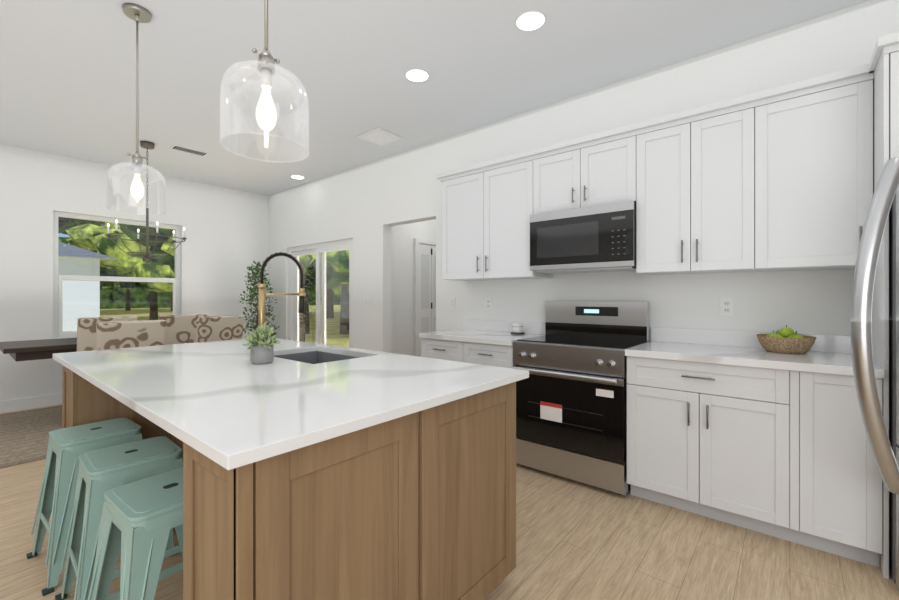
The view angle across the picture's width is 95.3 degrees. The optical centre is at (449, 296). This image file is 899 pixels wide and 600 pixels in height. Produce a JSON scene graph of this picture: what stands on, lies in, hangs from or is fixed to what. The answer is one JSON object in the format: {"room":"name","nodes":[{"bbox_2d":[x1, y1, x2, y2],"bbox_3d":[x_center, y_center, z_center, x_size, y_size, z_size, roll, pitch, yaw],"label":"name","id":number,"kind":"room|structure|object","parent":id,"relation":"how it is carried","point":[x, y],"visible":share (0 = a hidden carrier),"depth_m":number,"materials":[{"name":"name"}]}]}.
{"room":"kitchen","nodes":[
{"label":"kitchen","id":0,"kind":"room"},
{"bbox_2d":[0,144,267,400],"bbox_3d":[-5.708,-0.200,3.472,0.140,2.900,8.730,0,0,40],"label":"wall","id":1,"kind":"structure","parent":0,"point":[226,229],"depth_m":4.98,"materials":[{"name":"white paint"}]},
{"bbox_2d":[0,393,61,412],"bbox_3d":[-1.219,1.185,0.362,10.740,0.130,9.400,0,0,40],"label":"baseboard","id":2,"kind":"structure","parent":1,"relation":"attached to","point":[12,405],"depth_m":4.58,"materials":[{"name":"white"}]},
{"bbox_2d":[53,211,179,338],"bbox_3d":[-4.207,-0.250,5.274,0.128,1.500,1.300,0,0,40],"label":"window","id":3,"kind":"structure","parent":1,"relation":"in","point":[58,333],"depth_m":4.99,"materials":[{"name":"white"}]},
{"bbox_2d":[392,219,435,355],"bbox_3d":[0.269,-0.200,5.580,1.925,2.900,2.150,0,0,40],"label":"wall","id":4,"kind":"structure","parent":0,"point":[403,236],"depth_m":5.78,"materials":[{"name":"white paint"}]},
{"bbox_2d":[414,238,435,356],"bbox_3d":[-0.281,0.200,6.163,0.047,2.100,0.675,0,0,40],"label":"hall door","id":5,"kind":"structure","parent":4,"relation":"in","point":[424,249],"depth_m":6.03,"materials":[{"name":"white wood"}]},
{"bbox_2d":[0,0,869,195],"bbox_3d":[-0.775,-1.710,0.773,11.180,0.120,11.200,0,0,40],"label":"ceiling","id":6,"kind":"structure","parent":0,"point":[68,67],"depth_m":2.94,"materials":[{"name":"white paint"}]},
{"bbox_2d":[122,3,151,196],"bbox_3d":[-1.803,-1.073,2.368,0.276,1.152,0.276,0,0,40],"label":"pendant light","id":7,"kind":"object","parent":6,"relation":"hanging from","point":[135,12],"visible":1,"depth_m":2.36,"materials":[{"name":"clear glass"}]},
{"bbox_2d":[105,141,186,262],"bbox_3d":[-3.233,-1.004,4.387,0.724,1.289,0.691,0,0,40],"label":"chandelier","id":8,"kind":"object","parent":6,"relation":"hanging from","point":[147,145],"visible":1,"depth_m":4.38,"materials":[{"name":"grey metal"}]},
{"bbox_2d":[170,144,208,155],"bbox_3d":[-2.912,-1.643,4.601,0.150,0.013,0.340,0,0,40],"label":"ceiling vent","id":9,"kind":"object","parent":6,"relation":"in","point":[176,147],"visible":1,"depth_m":4.58,"materials":[{"name":"white metal"}]},
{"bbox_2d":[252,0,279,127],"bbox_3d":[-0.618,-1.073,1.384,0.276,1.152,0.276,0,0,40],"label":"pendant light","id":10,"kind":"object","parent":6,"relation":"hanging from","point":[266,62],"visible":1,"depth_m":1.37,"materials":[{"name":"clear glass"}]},
{"bbox_2d":[356,128,402,145],"bbox_3d":[-0.718,-1.639,4.223,0.340,0.019,0.340,0,0,40],"label":"ceiling vent","id":11,"kind":"object","parent":6,"relation":"in","point":[378,136],"visible":1,"depth_m":4.19,"materials":[{"name":"white metal"}]},
{"bbox_2d":[0,404,898,599],"bbox_3d":[-0.775,1.310,0.773,11.180,0.120,11.200,0,0,40],"label":"floor","id":12,"kind":"structure","parent":0,"point":[575,540],"depth_m":1.98,"materials":[{"name":"brown wood"}]},
{"bbox_2d":[0,405,61,468],"bbox_3d":[-3.565,1.244,4.175,1.980,0.010,3.440,0,0,40],"label":"dining rug","id":13,"kind":"object","parent":12,"relation":"on","point":[24,435],"visible":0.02,"depth_m":3.72,"materials":[{"name":"beige carpet"}]},
{"bbox_2d":[0,338,76,360],"bbox_3d":[-3.666,0.849,4.649,0.860,0.778,1.930,0,0,40],"label":"dining table","id":14,"kind":"object","parent":13,"relation":"on","point":[26,350],"visible":0.06,"depth_m":3.89,"materials":[{"name":"brown wood"}]},
{"bbox_2d":[77,316,137,351],"bbox_3d":[-3.427,0.714,4.054,0.587,1.048,0.440,0,0,40],"label":"chair","id":15,"kind":"object","parent":13,"relation":"on","point":[86,327],"visible":0.08,"depth_m":3.77,"materials":[{"name":"fabric"}]},
{"bbox_2d":[96,320,166,349],"bbox_3d":[-2.684,0.714,3.431,0.440,1.048,0.587,0,0,-44],"label":"chair","id":16,"kind":"object","parent":13,"relation":"on","point":[140,333],"visible":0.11,"depth_m":3.22,"materials":[{"name":"fabric"}]},
{"bbox_2d":[159,314,206,344],"bbox_3d":[-3.042,0.714,4.566,0.587,1.048,0.440,0,0,40],"label":"chair","id":17,"kind":"object","parent":13,"relation":"on","point":[181,329],"visible":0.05,"depth_m":4.36,"materials":[{"name":"fabric"}]},
{"bbox_2d":[195,315,243,342],"bbox_3d":[-2.488,0.714,4.231,0.587,1.048,0.440,0,0,32],"label":"chair","id":18,"kind":"object","parent":13,"relation":"on","point":[209,328],"visible":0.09,"depth_m":4.05,"materials":[{"name":"fabric"}]},
{"bbox_2d":[26,418,142,595],"bbox_3d":[-1.735,0.947,2.012,0.445,0.605,0.445,0,0,40],"label":"stool","id":19,"kind":"object","parent":12,"relation":"on","point":[65,445],"visible":0.73,"depth_m":1.88,"materials":[{"name":"teal metal"}]},
{"bbox_2d":[55,436,182,599],"bbox_3d":[-1.331,0.947,1.716,0.445,0.605,0.445,0,0,40],"label":"stool","id":20,"kind":"object","parent":12,"relation":"on","point":[101,470],"visible":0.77,"depth_m":1.64,"materials":[{"name":"teal metal"}]},
{"bbox_2d":[88,467,182,599],"bbox_3d":[-0.954,0.947,1.403,0.430,0.605,0.430,0,0,37],"label":"stool","id":21,"kind":"object","parent":12,"relation":"on","point":[138,517],"visible":0.47,"depth_m":1.28,"materials":[{"name":"teal metal"}]},
{"bbox_2d":[240,260,279,333],"bbox_3d":[-2.844,0.353,6.152,0.550,1.794,0.518,0,0,40],"label":"potted plant","id":22,"kind":"object","parent":12,"relation":"on","point":[254,275],"visible":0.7,"depth_m":6.11,"materials":[{"name":"green plant"}]},
{"bbox_2d":[53,338,528,599],"bbox_3d":[-0.950,0.785,2.049,2.340,0.930,1.240,0,0,40],"label":"kitchen island","id":23,"kind":"object","parent":12,"relation":"on","point":[316,471],"visible":0.91,"depth_m":1.25,"materials":[{"name":"stone"}]},
{"bbox_2d":[242,324,281,363],"bbox_3d":[-0.910,0.223,1.984,0.166,0.192,0.171,0,0,40],"label":"potted plant","id":24,"kind":"object","parent":23,"relation":"on","point":[260,352],"visible":1,"depth_m":1.95,"materials":[{"name":"green plant"}]},
{"bbox_2d":[257,252,305,342],"bbox_3d":[-0.906,0.036,2.235,0.090,0.567,0.282,0,0,40],"label":"faucet","id":25,"kind":"object","parent":23,"relation":"on","point":[261,287],"visible":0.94,"depth_m":2.19,"materials":[{"name":"gold metal"}]},
{"bbox_2d":[512,301,649,494],"bbox_3d":[0.939,0.642,2.975,0.787,1.215,0.663,0,0,40],"label":"stove","id":26,"kind":"object","parent":12,"relation":"on","point":[571,407],"visible":0.9,"depth_m":2.79,"materials":[{"name":"silver metal"}]},
{"bbox_2d":[419,32,898,578],"bbox_3d":[1.377,0.050,2.660,3.820,2.400,0.639,0,0,40],"label":"kitchen cabinets","id":27,"kind":"object","parent":12,"relation":"on","point":[724,427],"visible":0.76,"depth_m":2.29,"materials":[{"name":"white wood"}]},
{"bbox_2d":[511,323,524,333],"bbox_3d":[0.593,0.275,3.563,0.120,0.090,0.120,0,0,40],"label":"canister","id":28,"kind":"object","parent":27,"relation":"on","point":[517,328],"visible":1,"depth_m":3.52,"materials":[{"name":"white ceramic"}]},
{"bbox_2d":[756,325,816,353],"bbox_3d":[1.946,0.240,2.375,0.270,0.158,0.270,0,0,40],"label":"fruit bowl","id":29,"kind":"object","parent":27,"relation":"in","point":[785,341],"visible":1,"depth_m":2.30,"materials":[{"name":"brown wicker"}]},
{"bbox_2d":[850,157,898,588],"bbox_3d":[2.315,0.341,1.658,1.067,1.819,0.931,0,0,40],"label":"fridge","id":30,"kind":"object","parent":12,"relation":"on","point":[885,199],"visible":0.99,"depth_m":1.64,"materials":[{"name":"silver metal"}]},
{"bbox_2d":[268,0,898,352],"bbox_3d":[1.274,-0.200,3.257,10.880,2.900,0.140,0,0,40],"label":"wall","id":31,"kind":"structure","parent":0,"point":[362,204],"depth_m":3.32,"materials":[{"name":"white paint"}]},
{"bbox_2d":[289,239,352,347],"bbox_3d":[-1.833,0.245,5.838,1.660,2.010,0.098,0,0,40],"label":"sliding door","id":32,"kind":"structure","parent":31,"relation":"in","point":[320,249],"depth_m":5.84,"materials":[{"name":"white"}]},
{"bbox_2d":[449,297,454,308],"bbox_3d":[0.028,0.061,4.194,0.066,0.112,0.009,0,0,40],"label":"outlet","id":33,"kind":"object","parent":31,"relation":"attached to","point":[451,299],"depth_m":4.19,"materials":[{"name":"white plastic"}]},
{"bbox_2d":[485,298,491,309],"bbox_3d":[0.374,0.067,3.907,0.069,0.105,0.009,0,0,40],"label":"outlet","id":34,"kind":"object","parent":31,"relation":"attached to","point":[488,301],"depth_m":3.91,"materials":[{"name":"white plastic"}]},
{"bbox_2d":[530,200,635,273],"bbox_3d":[1.043,-0.415,3.092,0.761,0.444,0.401,0,0,40],"label":"microwave","id":35,"kind":"object","parent":31,"relation":"attached to","point":[598,238],"visible":0.97,"depth_m":2.91,"materials":[{"name":"black"}]},
{"bbox_2d":[720,298,733,315],"bbox_3d":[1.828,0.066,2.700,0.071,0.112,0.009,0,0,40],"label":"outlet","id":36,"kind":"object","parent":31,"relation":"attached to","point":[726,306],"depth_m":2.70,"materials":[{"name":"white plastic"}]},
{"label":"outside","id":37,"kind":"structure","parent":0,"visible":0},
{"bbox_2d":[58,217,348,347],"bbox_3d":[-21.194,-5.250,37.092,140.000,13.600,150.000,0,0,40],"label":"outdoor scenery","id":38,"kind":"object","parent":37,"point":[87,251],"visible":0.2,"depth_m":17.11,"materials":[{"name":"green plant"}]}
]}

